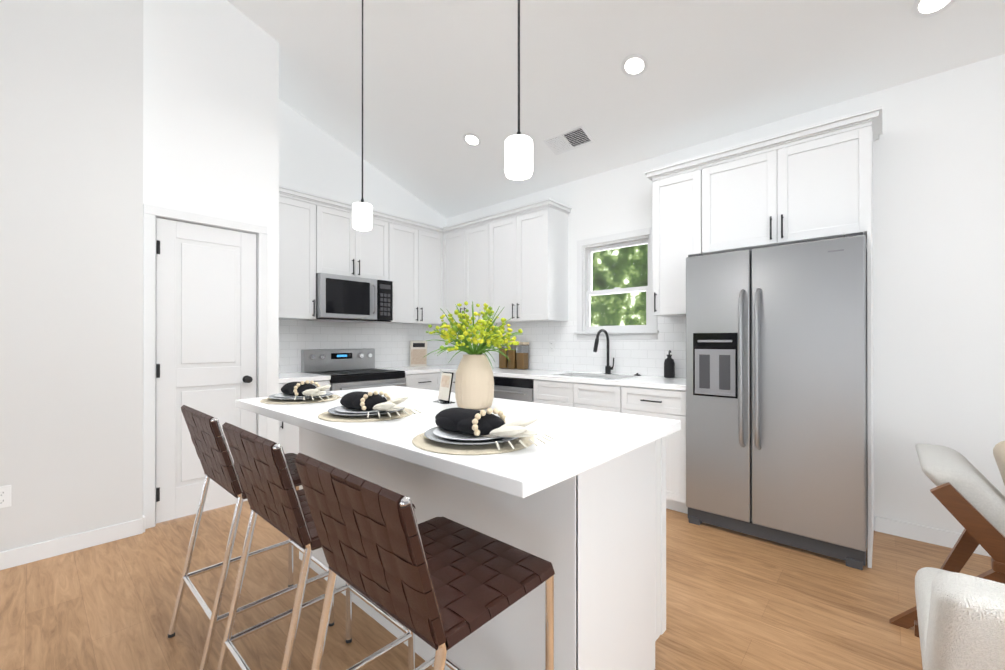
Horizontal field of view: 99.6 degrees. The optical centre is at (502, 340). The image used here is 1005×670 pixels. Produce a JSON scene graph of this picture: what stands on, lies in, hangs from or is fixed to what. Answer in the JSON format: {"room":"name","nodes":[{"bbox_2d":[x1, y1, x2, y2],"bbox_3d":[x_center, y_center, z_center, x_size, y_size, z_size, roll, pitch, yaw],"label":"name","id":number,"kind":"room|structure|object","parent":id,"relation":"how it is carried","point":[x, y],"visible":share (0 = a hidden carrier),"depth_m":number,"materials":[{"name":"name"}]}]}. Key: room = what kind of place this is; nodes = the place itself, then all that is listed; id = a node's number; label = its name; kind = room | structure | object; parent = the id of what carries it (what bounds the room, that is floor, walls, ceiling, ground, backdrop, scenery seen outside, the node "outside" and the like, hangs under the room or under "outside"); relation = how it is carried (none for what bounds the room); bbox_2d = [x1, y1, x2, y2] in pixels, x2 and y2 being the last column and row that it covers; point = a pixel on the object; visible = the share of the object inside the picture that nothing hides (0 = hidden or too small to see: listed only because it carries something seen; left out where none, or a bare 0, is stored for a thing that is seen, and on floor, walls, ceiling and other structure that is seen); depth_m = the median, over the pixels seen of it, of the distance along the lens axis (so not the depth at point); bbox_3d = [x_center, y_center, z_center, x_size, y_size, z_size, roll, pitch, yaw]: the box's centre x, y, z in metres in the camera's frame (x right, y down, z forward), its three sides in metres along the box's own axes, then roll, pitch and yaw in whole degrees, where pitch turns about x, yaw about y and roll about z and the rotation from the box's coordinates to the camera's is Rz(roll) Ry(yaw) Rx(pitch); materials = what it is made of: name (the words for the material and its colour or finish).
{"room":"kitchen","nodes":[
{"label":"kitchen","id":0,"kind":"room"},
{"bbox_2d":[0,0,142,551],"bbox_3d":[-3.656,-1.415,1.315,0.190,5.266,3.890,0,0,42],"label":"wall","id":1,"kind":"structure","parent":0,"point":[71,267],"depth_m":2.46,"materials":[{"name":"white paint"}]},
{"bbox_2d":[0,485,10,507],"bbox_3d":[-2.669,0.835,2.260,0.008,0.116,0.070,0,0,42],"label":"wall outlet","id":2,"kind":"object","parent":1,"relation":"attached to","point":[5,496],"visible":1,"depth_m":2.27,"materials":[{"name":"white plastic"}]},
{"bbox_2d":[0,515,144,569],"bbox_3d":[-3.322,1.171,1.581,0.084,0.095,4.719,0,0,42],"label":"baseboard","id":3,"kind":"structure","parent":1,"relation":"attached to","point":[43,550],"depth_m":2.44,"materials":[{"name":"white paint"}]},
{"bbox_2d":[143,0,262,507],"bbox_3d":[-2.140,-0.764,3.051,0.120,3.971,0.720,0,0,42],"label":"wall","id":4,"kind":"structure","parent":0,"point":[202,107],"depth_m":3.00,"materials":[{"name":"white paint"}]},
{"bbox_2d":[143,204,266,528],"bbox_3d":[-2.121,0.168,3.059,0.136,2.106,0.742,0,0,42],"label":"door frame","id":5,"kind":"structure","parent":4,"relation":"attached to","point":[151,213],"depth_m":2.78,"materials":[{"name":"white paint"}]},
{"bbox_2d":[156,218,255,522],"bbox_3d":[-2.080,0.198,3.022,0.104,2.026,0.602,0,0,42],"label":"pantry door","id":6,"kind":"structure","parent":4,"relation":"in","point":[206,319],"depth_m":2.98,"materials":[{"name":"white paint"}]},
{"bbox_2d":[262,30,278,442],"bbox_3d":[-2.068,-0.643,3.551,0.680,3.731,0.120,0,0,42],"label":"wall","id":7,"kind":"structure","parent":0,"point":[270,199],"depth_m":3.33,"materials":[{"name":"white paint"}]},
{"bbox_2d":[279,99,445,372],"bbox_3d":[-1.591,-0.641,4.679,0.120,3.731,2.435,0,0,42],"label":"wall","id":8,"kind":"structure","parent":0,"point":[315,159],"depth_m":4.40,"materials":[{"name":"white paint"}]},
{"bbox_2d":[279,190,326,319],"bbox_3d":[-1.979,-0.738,3.896,0.348,1.082,0.506,0,0,42],"label":"upper cabinet","id":9,"kind":"object","parent":8,"relation":"attached to","point":[302,221],"depth_m":3.82,"materials":[{"name":"white paint"}]},
{"bbox_2d":[327,202,382,279],"bbox_3d":[-1.591,-0.951,4.327,0.348,0.654,0.772,0,0,42],"label":"upper cabinet","id":10,"kind":"object","parent":8,"relation":"attached to","point":[353,252],"depth_m":4.18,"materials":[{"name":"white paint"}]},
{"bbox_2d":[307,273,392,322],"bbox_3d":[-1.543,-0.411,4.282,0.475,0.424,0.764,0,0,42],"label":"microwave","id":11,"kind":"object","parent":10,"relation":"attached to","point":[341,298],"visible":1,"depth_m":4.12,"materials":[{"name":"silver metal"}]},
{"bbox_2d":[279,320,445,372],"bbox_3d":[-1.503,0.056,4.679,0.008,0.504,2.314,0,0,42],"label":"backsplash","id":12,"kind":"structure","parent":8,"relation":"attached to","point":[389,344],"depth_m":4.62,"materials":[{"name":"tile"}]},
{"bbox_2d":[377,218,442,325],"bbox_3d":[-1.083,-0.736,4.862,0.388,1.082,0.822,0,0,42],"label":"upper cabinet","id":13,"kind":"object","parent":8,"relation":"attached to","point":[412,252],"depth_m":4.74,"materials":[{"name":"white paint"}]},
{"bbox_2d":[0,486,991,669],"bbox_3d":[-0.299,1.246,0.414,8.100,0.060,7.645,0,0,42],"label":"floor","id":14,"kind":"structure","parent":0,"point":[735,600],"depth_m":1.95,"materials":[{"name":"brown wood"}]},
{"bbox_2d":[168,405,333,669],"bbox_3d":[-1.048,0.744,1.788,0.459,0.949,0.504,0,0,42],"label":"bar stool","id":15,"kind":"object","parent":14,"relation":"on","point":[211,447],"visible":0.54,"depth_m":1.64,"materials":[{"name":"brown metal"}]},
{"bbox_2d":[279,380,329,453],"bbox_3d":[-1.895,0.785,3.776,0.628,0.876,0.444,0,0,42],"label":"base cabinet","id":16,"kind":"object","parent":14,"relation":"on","point":[288,433],"depth_m":3.48,"materials":[{"name":"white paint"}]},
{"bbox_2d":[279,372,330,382],"bbox_3d":[-1.893,0.326,3.774,0.636,0.038,0.445,0,0,42],"label":"countertop","id":17,"kind":"structure","parent":16,"relation":"on","point":[295,376],"depth_m":3.63,"materials":[{"name":"white stone"}]},
{"bbox_2d":[217,422,414,669],"bbox_3d":[-0.622,0.743,1.405,0.459,0.949,0.504,0,0,42],"label":"bar stool","id":18,"kind":"object","parent":14,"relation":"on","point":[277,500],"visible":0.56,"depth_m":1.29,"materials":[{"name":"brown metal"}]},
{"bbox_2d":[301,349,405,390],"bbox_3d":[-1.445,0.656,4.192,0.721,1.135,0.770,0,0,42],"label":"range","id":19,"kind":"object","parent":14,"relation":"on","point":[345,369],"visible":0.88,"depth_m":4.20,"materials":[{"name":"silver metal"}]},
{"bbox_2d":[405,372,438,390],"bbox_3d":[-1.052,0.787,4.684,0.668,0.876,0.480,0,0,42],"label":"base cabinet","id":20,"kind":"object","parent":14,"relation":"on","point":[429,381],"depth_m":4.50,"materials":[{"name":"white paint"}]},
{"bbox_2d":[294,453,554,669],"bbox_3d":[-0.197,0.743,1.022,0.459,0.949,0.504,0,0,42],"label":"bar stool","id":21,"kind":"object","parent":14,"relation":"on","point":[441,586],"visible":1,"depth_m":0.92,"materials":[{"name":"brown leather"}]},
{"bbox_2d":[439,372,455,392],"bbox_3d":[-0.240,0.787,4.648,0.706,0.876,0.668,0,0,42],"label":"base cabinet","id":22,"kind":"object","parent":14,"relation":"on","point":[454,375],"depth_m":4.52,"materials":[{"name":"white paint"}]},
{"bbox_2d":[375,366,440,374],"bbox_3d":[-1.073,0.328,4.668,0.660,0.038,0.429,0,0,42],"label":"countertop","id":23,"kind":"structure","parent":22,"relation":"on","point":[408,370],"depth_m":4.56,"materials":[{"name":"white stone"}]},
{"bbox_2d":[417,364,685,390],"bbox_3d":[0.264,0.327,4.214,3.254,0.038,0.640,0,0,42],"label":"countertop","id":24,"kind":"structure","parent":22,"relation":"on","point":[660,382],"depth_m":3.63,"materials":[{"name":"white stone"}]},
{"bbox_2d":[410,340,426,366],"bbox_3d":[-1.007,0.155,5.085,0.200,0.313,0.085,0,0,-20],"label":"box","id":25,"kind":"object","parent":24,"relation":"on","point":[418,350],"visible":0.9,"depth_m":5.06,"materials":[{"name":"beige paper"}]},
{"bbox_2d":[499,344,506,368],"bbox_3d":[0.029,0.163,4.730,0.108,0.291,0.108,0,0,42],"label":"jar","id":26,"kind":"object","parent":24,"relation":"on","point":[503,361],"visible":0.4,"depth_m":4.69,"materials":[{"name":"clear glass"}]},
{"bbox_2d":[507,341,519,368],"bbox_3d":[0.122,0.157,4.646,0.108,0.303,0.108,0,0,42],"label":"jar","id":27,"kind":"object","parent":24,"relation":"on","point":[511,356],"visible":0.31,"depth_m":4.61,"materials":[{"name":"clear glass"}]},
{"bbox_2d":[516,342,528,369],"bbox_3d":[0.215,0.163,4.563,0.108,0.291,0.108,0,0,42],"label":"jar","id":28,"kind":"object","parent":24,"relation":"on","point":[522,359],"visible":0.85,"depth_m":4.53,"materials":[{"name":"clear glass"}]},
{"bbox_2d":[593,329,613,373],"bbox_3d":[0.912,0.101,3.815,0.096,0.412,0.281,0,0,42],"label":"gooseneck faucet","id":29,"kind":"object","parent":24,"relation":"on","point":[608,368],"visible":1,"depth_m":3.88,"materials":[{"name":"black metal"}]},
{"bbox_2d":[664,350,674,377],"bbox_3d":[1.375,0.192,3.504,0.084,0.229,0.098,0,0,42],"label":"soap dispenser","id":30,"kind":"object","parent":24,"relation":"on","point":[669,367],"visible":1,"depth_m":3.48,"materials":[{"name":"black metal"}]},
{"bbox_2d":[299,429,671,669],"bbox_3d":[-0.242,0.781,2.023,1.812,0.877,0.678,0,0,42],"label":"kitchen island","id":31,"kind":"object","parent":14,"relation":"on","point":[578,502],"depth_m":1.37,"materials":[{"name":"white paint"}]},
{"bbox_2d":[235,385,680,500],"bbox_3d":[-0.350,0.322,1.903,1.916,0.038,0.950,0,0,42],"label":"island countertop","id":32,"kind":"structure","parent":31,"relation":"on","point":[584,440],"depth_m":1.40,"materials":[{"name":"white stone"}]},
{"bbox_2d":[260,380,341,403],"bbox_3d":[-1.021,0.253,2.185,0.437,0.102,0.376,0,0,42],"label":"place setting","id":33,"kind":"object","parent":32,"relation":"on","point":[303,392],"visible":1,"depth_m":2.12,"materials":[{"name":"black fabric"}]},
{"bbox_2d":[318,390,420,421],"bbox_3d":[-0.537,0.252,1.736,0.437,0.102,0.376,0,0,42],"label":"place setting","id":34,"kind":"object","parent":32,"relation":"on","point":[359,406],"visible":1,"depth_m":1.68,"materials":[{"name":"black fabric"}]},
{"bbox_2d":[434,371,454,403],"bbox_3d":[-0.291,0.230,2.086,0.060,0.148,0.110,0,0,-40],"label":"table sign","id":35,"kind":"object","parent":32,"relation":"on","point":[445,387],"visible":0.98,"depth_m":2.08,"materials":[{"name":"beige paper"}]},
{"bbox_2d":[455,354,493,409],"bbox_3d":[-0.126,0.183,1.910,0.180,0.240,0.179,0,0,42],"label":"vase","id":36,"kind":"object","parent":32,"relation":"on","point":[474,384],"visible":0.98,"depth_m":1.84,"materials":[{"name":"beige ceramic"}]},
{"bbox_2d":[424,301,522,367],"bbox_3d":[-0.154,-0.036,1.889,0.533,0.308,0.498,0,0,42],"label":"bouquet","id":37,"kind":"object","parent":36,"relation":"in","point":[493,338],"visible":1,"depth_m":1.86,"materials":[{"name":"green plant"}]},
{"bbox_2d":[412,408,553,454],"bbox_3d":[-0.064,0.252,1.283,0.437,0.102,0.376,0,0,42],"label":"place setting","id":38,"kind":"object","parent":32,"relation":"on","point":[459,431],"visible":1,"depth_m":1.23,"materials":[{"name":"black fabric"}]},
{"bbox_2d":[493,376,534,401],"bbox_3d":[0.239,0.787,4.204,0.587,0.872,0.670,0,0,42],"label":"dishwasher","id":39,"kind":"object","parent":14,"relation":"on","point":[518,389],"visible":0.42,"depth_m":3.93,"materials":[{"name":"grey metal"}]},
{"bbox_2d":[611,385,687,513],"bbox_3d":[1.270,0.784,3.316,0.553,0.876,0.628,0,0,42],"label":"base cabinet","id":40,"kind":"object","parent":14,"relation":"on","point":[661,403],"depth_m":2.99,"materials":[{"name":"white paint"}]},
{"bbox_2d":[686,232,867,569],"bbox_3d":[1.775,0.322,2.768,0.920,1.798,0.759,0,0,42],"label":"refrigerator","id":41,"kind":"object","parent":14,"relation":"on","point":[776,393],"visible":1,"depth_m":2.48,"materials":[{"name":"grey metal"}]},
{"bbox_2d":[889,441,1004,628],"bbox_3d":[2.261,0.835,1.754,0.983,0.767,0.688,0,0,42],"label":"lounge chair","id":42,"kind":"object","parent":14,"relation":"on","point":[967,494],"visible":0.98,"depth_m":1.72,"materials":[{"name":"beige fabric"}]},
{"bbox_2d":[914,567,1004,669],"bbox_3d":[1.386,0.852,0.975,0.604,0.730,0.911,0,0,42],"label":"lounge chair","id":43,"kind":"object","parent":14,"relation":"on","point":[959,624],"visible":1,"depth_m":0.86,"materials":[{"name":"beige fabric"}]},
{"bbox_2d":[227,0,1004,218],"bbox_3d":[-0.299,-2.902,0.422,8.100,2.796,7.645,0,0,42],"label":"ceiling","id":44,"kind":"structure","parent":0,"point":[440,78],"depth_m":3.07,"materials":[{"name":"white paint"}]},
{"bbox_2d":[352,0,371,230],"bbox_3d":[-0.748,-1.512,2.262,0.120,1.844,0.118,0,0,42],"label":"pendant light","id":45,"kind":"object","parent":44,"relation":"hanging from","point":[362,215],"visible":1,"depth_m":2.23,"materials":[{"name":"white glass"}]},
{"bbox_2d":[463,133,480,146],"bbox_3d":[-0.285,-1.883,3.980,0.176,0.059,0.168,0,0,42],"label":"recessed light","id":46,"kind":"object","parent":44,"relation":"in","point":[472,139],"visible":1,"depth_m":3.98,"materials":[{"name":"white paint"}]},
{"bbox_2d":[505,0,532,179],"bbox_3d":[0.058,-1.514,1.537,0.120,1.844,0.118,0,0,42],"label":"pendant light","id":47,"kind":"object","parent":44,"relation":"hanging from","point":[518,156],"visible":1,"depth_m":1.50,"materials":[{"name":"white glass"}]},
{"bbox_2d":[543,125,593,154],"bbox_3d":[0.578,-1.753,3.728,0.400,0.072,0.201,0,0,42],"label":"ceiling vent","id":48,"kind":"object","parent":44,"relation":"in","point":[571,139],"visible":1,"depth_m":3.72,"materials":[{"name":"white metal"}]},
{"bbox_2d":[621,54,647,76],"bbox_3d":[0.904,-1.885,2.910,0.176,0.059,0.168,0,0,42],"label":"recessed light","id":49,"kind":"object","parent":44,"relation":"in","point":[634,65],"visible":1,"depth_m":2.91,"materials":[{"name":"white paint"}]},
{"bbox_2d":[912,0,955,17],"bbox_3d":[2.245,-1.763,2.202,0.176,0.059,0.168,0,0,42],"label":"recessed light","id":50,"kind":"object","parent":44,"relation":"in","point":[924,8],"visible":1,"depth_m":2.23,"materials":[{"name":"white paint"}]},
{"bbox_2d":[446,54,1004,533],"bbox_3d":[2.096,-0.279,3.081,7.740,3.000,0.120,0,0,42],"label":"wall","id":51,"kind":"structure","parent":0,"point":[940,262],"depth_m":2.58,"materials":[{"name":"white paint"}]},
{"bbox_2d":[443,218,501,325],"bbox_3d":[-0.307,-0.736,4.898,0.834,1.082,0.388,0,0,42],"label":"upper cabinet","id":52,"kind":"object","parent":51,"relation":"attached to","point":[469,250],"depth_m":4.76,"materials":[{"name":"white paint"}]},
{"bbox_2d":[495,202,567,322],"bbox_3d":[0.237,-0.737,4.436,0.834,1.082,0.348,0,0,42],"label":"upper cabinet","id":53,"kind":"object","parent":51,"relation":"attached to","point":[531,246],"depth_m":4.21,"materials":[{"name":"white paint"}]},
{"bbox_2d":[446,317,685,377],"bbox_3d":[0.478,0.056,4.448,3.248,0.504,0.008,0,0,42],"label":"backsplash","id":54,"kind":"structure","parent":51,"relation":"attached to","point":[570,352],"depth_m":4.10,"materials":[{"name":"tile"}]},
{"bbox_2d":[549,340,553,350],"bbox_3d":[0.508,0.054,4.410,0.070,0.116,0.008,0,0,42],"label":"outlet","id":55,"kind":"object","parent":54,"relation":"attached to","point":[551,345],"visible":1,"depth_m":4.41,"materials":[{"name":"white plastic"}]},
{"bbox_2d":[574,227,658,339],"bbox_3d":[1.069,-0.499,3.973,0.834,0.981,0.163,0,0,42],"label":"double-hung window","id":56,"kind":"structure","parent":51,"relation":"in","point":[586,330],"depth_m":3.99,"materials":[{"name":"white paint"}]},
{"bbox_2d":[651,162,710,316],"bbox_3d":[1.457,-0.739,3.339,0.427,1.082,0.348,0,0,42],"label":"upper cabinet","id":57,"kind":"object","parent":51,"relation":"attached to","point":[681,198],"depth_m":3.23,"materials":[{"name":"white paint"}]},
{"bbox_2d":[711,118,874,253],"bbox_3d":[1.922,-0.960,2.921,0.942,0.642,0.348,0,0,42],"label":"upper cabinet","id":58,"kind":"object","parent":51,"relation":"attached to","point":[807,184],"depth_m":2.73,"materials":[{"name":"white paint"}]},
{"bbox_2d":[875,516,990,556],"bbox_3d":[3.611,1.171,1.626,3.285,0.095,0.014,0,0,42],"label":"baseboard","id":59,"kind":"structure","parent":51,"relation":"attached to","point":[940,537],"depth_m":2.58,"materials":[{"name":"white paint"}]},
{"label":"outside","id":60,"kind":"structure","parent":0,"visible":0},
{"bbox_2d":[591,244,647,325],"bbox_3d":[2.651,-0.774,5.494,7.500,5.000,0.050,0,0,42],"label":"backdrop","id":61,"kind":"structure","parent":60,"point":[603,316],"depth_m":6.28,"materials":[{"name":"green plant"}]}
]}

